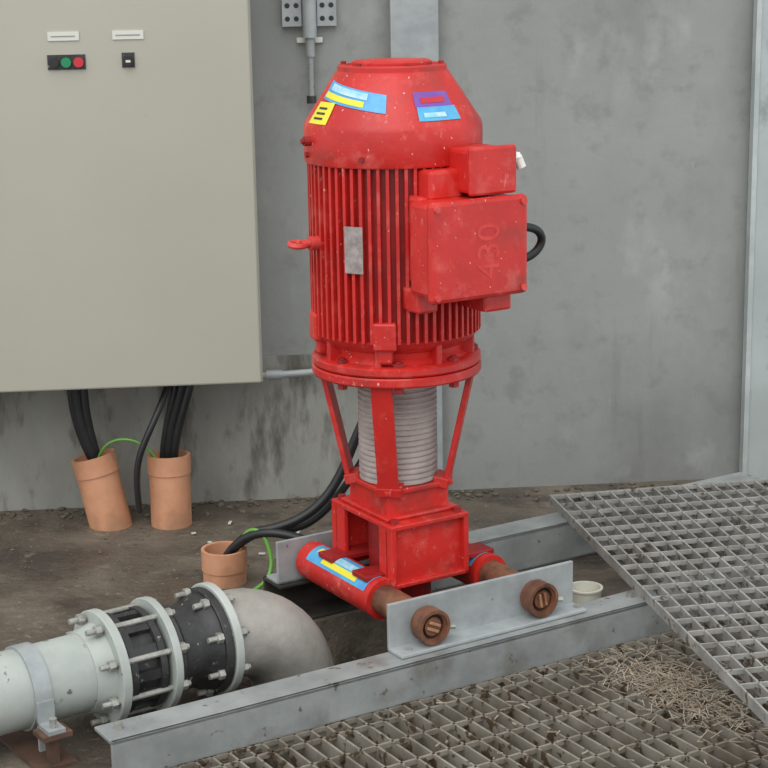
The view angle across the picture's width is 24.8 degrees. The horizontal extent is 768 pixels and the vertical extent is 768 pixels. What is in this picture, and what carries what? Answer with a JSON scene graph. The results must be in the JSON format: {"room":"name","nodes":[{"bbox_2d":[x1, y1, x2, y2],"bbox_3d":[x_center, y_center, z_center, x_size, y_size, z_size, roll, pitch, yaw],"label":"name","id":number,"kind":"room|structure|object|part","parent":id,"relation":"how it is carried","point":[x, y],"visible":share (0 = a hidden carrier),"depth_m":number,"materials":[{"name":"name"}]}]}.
{"room":"pump station","nodes":[
{"label":"pump station","id":0,"kind":"room"},
{"bbox_2d":[0,479,767,767],"bbox_3d":[-1.740,1.540,1.205,9.275,0.500,8.570,-1,14,0],"label":"ground","id":1,"kind":"structure","parent":0,"point":[37,607],"depth_m":4.48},
{"bbox_2d":[71,448,132,530],"bbox_3d":[-0.774,0.300,4.809,0.161,0.243,0.129,-1,14,0],"label":"drain pipe","id":2,"kind":"object","parent":1,"relation":"on","point":[100,485],"visible":0.9,"depth_m":4.76,"materials":[{"name":"brown ceramic"}]},
{"bbox_2d":[71,448,118,480],"bbox_3d":[-0.791,0.220,4.792,0.130,0.079,0.124,-1,14,0],"label":"socket","id":3,"kind":"object","parent":2,"relation":"attached to","point":[105,467],"depth_m":4.74,"materials":[{"name":"orange ceramic"}]},
{"bbox_2d":[0,582,333,767],"bbox_3d":[-0.890,0.803,3.348,1.876,0.594,0.278,-10,16,-33],"label":"pipe","id":4,"kind":"object","parent":1,"relation":"on","point":[116,664],"visible":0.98,"depth_m":3.50,"materials":[{"name":"metal"}]},
{"bbox_3d":[-0.697,0.680,3.452,0.080,0.076,0.270,-10,16,-33],"label":"support leg","id":5,"kind":"part","parent":4,"relation":"part of","materials":[{"name":"metal"}]},
{"bbox_2d":[147,449,191,529],"bbox_3d":[-0.587,0.297,4.809,0.118,0.223,0.125,-1,14,0],"label":"drain pipe","id":6,"kind":"object","parent":1,"relation":"on","point":[169,478],"visible":0.8,"depth_m":4.76,"materials":[{"name":"brown ceramic"}]},
{"bbox_2d":[147,449,190,477],"bbox_3d":[-0.588,0.217,4.792,0.118,0.058,0.120,-1,14,0],"label":"socket","id":7,"kind":"object","parent":6,"relation":"attached to","point":[180,466],"depth_m":4.75,"materials":[{"name":"orange ceramic"}]},
{"bbox_2d":[98,438,272,588],"bbox_3d":[-0.505,0.313,4.536,0.129,0.243,0.764,-11,17,-36],"label":"earth wire","id":8,"kind":"object","parent":1,"relation":"on","point":[265,539],"visible":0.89,"depth_m":4.29,"materials":[{"name":"green"}]},
{"bbox_2d":[201,541,247,588],"bbox_3d":[-0.397,0.460,4.359,0.114,0.107,0.114,-1,14,0],"label":"drain pipe","id":9,"kind":"object","parent":1,"relation":"on","point":[227,571],"visible":0.86,"depth_m":4.31,"materials":[{"name":"brown ceramic"}]},
{"bbox_2d":[223,422,358,554],"bbox_3d":[-0.189,0.232,4.280,0.464,0.472,0.134,-1,14,0],"label":"cable","id":10,"kind":"object","parent":9,"relation":"attached to","point":[285,529],"visible":0.57,"depth_m":4.31,"materials":[{"name":"black rubber"}]},
{"bbox_2d":[191,521,299,554],"bbox_3d":[-0.387,0.408,4.689,0.270,0.003,0.205,6,15,26],"label":"scraps","id":11,"kind":"object","parent":1,"relation":"on","point":[229,522],"visible":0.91,"depth_m":4.71,"materials":[{"name":"grey"}]},
{"bbox_2d":[263,565,368,619],"bbox_3d":[-0.152,0.490,4.147,0.258,0.100,0.085,-9,16,-31],"label":"beam","id":12,"kind":"structure","parent":1,"relation":"on","point":[317,602],"depth_m":4.16,"materials":[{"name":"metal"}]},
{"bbox_2d":[267,530,368,584],"bbox_3d":[-0.056,0.376,4.175,0.480,0.104,0.060,-9,16,-31],"label":"bracket","id":13,"kind":"object","parent":12,"relation":"on","point":[287,551],"visible":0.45,"depth_m":4.05,"materials":[{"name":"grey metal"}]},
{"bbox_2d":[0,480,698,579],"bbox_3d":[-0.172,0.399,4.724,2.378,0.018,0.648,-2,14,-5],"label":"debris","id":14,"kind":"object","parent":1,"relation":"on","point":[220,503],"visible":0.51,"depth_m":4.97,"materials":[{"name":"stone"}]},
{"bbox_2d":[94,558,767,767],"bbox_3d":[0.390,0.556,3.836,2.155,0.100,0.084,-9,16,-31],"label":"beam","id":15,"kind":"structure","parent":1,"relation":"on","point":[172,736],"depth_m":3.54,"materials":[{"name":"grey metal"}]},
{"bbox_2d":[113,590,633,729],"bbox_3d":[0.026,0.558,3.615,1.258,0.012,0.017,-9,16,-30],"label":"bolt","id":16,"kind":"object","parent":15,"relation":"on","point":[118,725],"visible":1,"depth_m":3.63,"materials":[{"name":"metal"}]},
{"bbox_2d":[296,541,455,644],"bbox_3d":[-0.034,0.451,3.874,0.110,0.091,0.566,-9,16,-31],"label":"pipe","id":17,"kind":"object","parent":15,"relation":"on","point":[431,625],"visible":0.89,"depth_m":3.80,"materials":[{"name":"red metal"}]},
{"bbox_2d":[312,359,493,597],"bbox_3d":[0.034,0.211,3.912,0.376,0.546,0.372,-9,16,-31],"label":"stand","id":18,"kind":"object","parent":17,"relation":"on","point":[397,514],"visible":0.83,"depth_m":3.83,"materials":[{"name":"red paint"}]},
{"bbox_3d":[-0.095,0.081,3.906,0.094,0.280,0.060,2,14,12],"label":"leg","id":19,"kind":"part","parent":18,"relation":"part of","materials":[{"name":"red paint"}]},
{"bbox_3d":[0.004,0.115,3.758,0.060,0.280,0.094,2,14,12],"label":"leg","id":20,"kind":"part","parent":18,"relation":"part of","materials":[{"name":"red paint"}]},
{"bbox_2d":[287,58,545,394],"bbox_3d":[0.074,-0.342,3.725,0.521,0.687,0.413,7,16,30],"label":"motor","id":21,"kind":"object","parent":18,"relation":"on","point":[415,233],"visible":0.98,"depth_m":3.60,"materials":[{"name":"red paint"}]},
{"bbox_3d":[0.190,-0.275,3.552,0.239,0.206,0.022,-9,16,-31],"label":"terminal box lid","id":22,"kind":"part","parent":21,"relation":"part of","materials":[{"name":"red paint"}]},
{"bbox_3d":[0.220,-0.434,3.558,0.116,0.099,0.014,-9,16,-31],"label":"terminal lid","id":23,"kind":"part","parent":21,"relation":"part of","materials":[{"name":"red paint"}]},
{"bbox_3d":[0.155,0.089,3.854,0.094,0.280,0.060,2,14,12],"label":"leg","id":24,"kind":"part","parent":18,"relation":"part of","materials":[{"name":"red paint"}]},
{"bbox_2d":[387,560,586,658],"bbox_3d":[0.225,0.478,3.732,0.480,0.104,0.059,-9,16,-31],"label":"bracket","id":25,"kind":"object","parent":15,"relation":"on","point":[492,607],"visible":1,"depth_m":3.74,"materials":[{"name":"grey metal"}]},
{"bbox_2d":[452,542,562,616],"bbox_3d":[0.206,0.412,4.017,0.110,0.091,0.566,-9,16,-31],"label":"pipe","id":26,"kind":"object","parent":15,"relation":"on","point":[538,597],"visible":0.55,"depth_m":3.81,"materials":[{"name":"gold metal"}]},
{"bbox_2d":[167,605,767,767],"bbox_3d":[0.857,0.741,3.218,2.309,0.030,1.495,-9,16,-31],"label":"floor","id":27,"kind":"structure","parent":1,"relation":"on","point":[381,738],"depth_m":3.47,"materials":[{"name":"metal"}]},
{"bbox_2d":[400,640,767,767],"bbox_3d":[0.698,0.623,3.600,1.289,0.032,0.604,-8,15,-26],"label":"pile","id":28,"kind":"object","parent":27,"relation":"on","point":[639,677],"visible":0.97,"depth_m":3.58,"materials":[{"name":"beige plant"}]},
{"bbox_2d":[573,581,602,603],"bbox_3d":[0.472,0.505,4.103,0.082,0.062,0.082,-1,14,0],"label":"pipe stub","id":29,"kind":"object","parent":1,"relation":"on","point":[583,591],"visible":0.46,"depth_m":4.08,"materials":[{"name":"beige plastic"}]},
{"bbox_2d":[431,472,761,591],"bbox_3d":[0.489,0.386,4.527,1.238,0.100,0.090,-9,16,-31],"label":"beam","id":30,"kind":"structure","parent":1,"relation":"on","point":[525,544],"depth_m":4.43,"materials":[{"name":"grey metal"}]},
{"bbox_2d":[550,478,767,726],"bbox_3d":[1.100,0.450,3.875,1.044,0.025,1.625,-4,14,-11],"label":"panel","id":31,"kind":"object","parent":30,"relation":"on","point":[722,490],"visible":1,"depth_m":4.10,"materials":[{"name":"metal"}]},
{"bbox_2d":[250,0,753,489],"bbox_3d":[-0.025,-1.014,4.822,6.000,3.700,0.150,-2,14,-5],"label":"wall","id":32,"kind":"structure","parent":0,"point":[619,359],"depth_m":4.93,"materials":[{"name":"concrete"}]},
{"bbox_2d":[0,0,262,392],"bbox_3d":[-1.046,-0.826,4.530,1.402,1.692,0.313,-2,14,-5],"label":"electrical cabinet","id":33,"kind":"object","parent":32,"relation":"attached to","point":[129,252],"visible":1,"depth_m":4.50,"materials":[{"name":"metal"}]},
{"bbox_3d":[-0.739,-0.814,4.416,0.218,0.039,0.004,-2,14,-5],"label":"push button plate","id":34,"kind":"part","parent":33,"relation":"part of","materials":[{"name":"plastic"}]},
{"bbox_2d":[67,385,193,512],"bbox_3d":[-0.681,0.158,4.740,0.352,0.367,0.119,-1,14,0],"label":"power cables","id":35,"kind":"object","parent":33,"relation":"attached to","point":[180,396],"visible":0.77,"depth_m":4.74,"materials":[{"name":"rubber"}]},
{"bbox_2d":[0,354,358,510],"bbox_3d":[-1.501,0.171,4.883,2.980,0.420,0.011,-2,14,-5],"label":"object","id":36,"kind":"structure","parent":32,"relation":"attached to","point":[266,439],"depth_m":4.96,"materials":[{"name":"grey concrete"}]},
{"bbox_2d":[263,369,314,379],"bbox_3d":[-0.194,-0.026,4.914,0.343,0.041,0.028,-2,14,-5],"label":"conduit","id":37,"kind":"object","parent":32,"relation":"attached to","point":[269,374],"visible":0.49,"depth_m":4.90,"materials":[{"name":"grey metal"}]},
{"bbox_2d":[281,0,336,103],"bbox_3d":[-0.206,-1.287,4.635,0.146,1.075,0.048,-2,14,-5],"label":"conduit","id":38,"kind":"object","parent":32,"relation":"attached to","point":[291,9],"visible":1,"depth_m":4.71,"materials":[{"name":"metal"}]},
{"bbox_2d":[389,0,442,470],"bbox_3d":[0.081,-0.947,4.752,0.130,2.600,0.034,-2,14,-5],"label":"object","id":39,"kind":"object","parent":32,"relation":"attached to","point":[413,24],"visible":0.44,"depth_m":4.74,"materials":[{"name":"grey metal"}]},
{"bbox_2d":[739,0,767,478],"bbox_3d":[1.697,-1.007,4.879,1.362,2.600,0.052,-2,14,-5],"label":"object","id":40,"kind":"object","parent":32,"relation":"attached to","point":[757,463],"depth_m":4.97,"materials":[{"name":"grey metal"}]},
{"bbox_3d":[1.027,-0.979,4.813,0.014,2.600,0.034,-2,14,-5],"label":"edge strip","id":41,"kind":"part","parent":40,"relation":"part of","materials":[{"name":"grey metal"}]}
]}

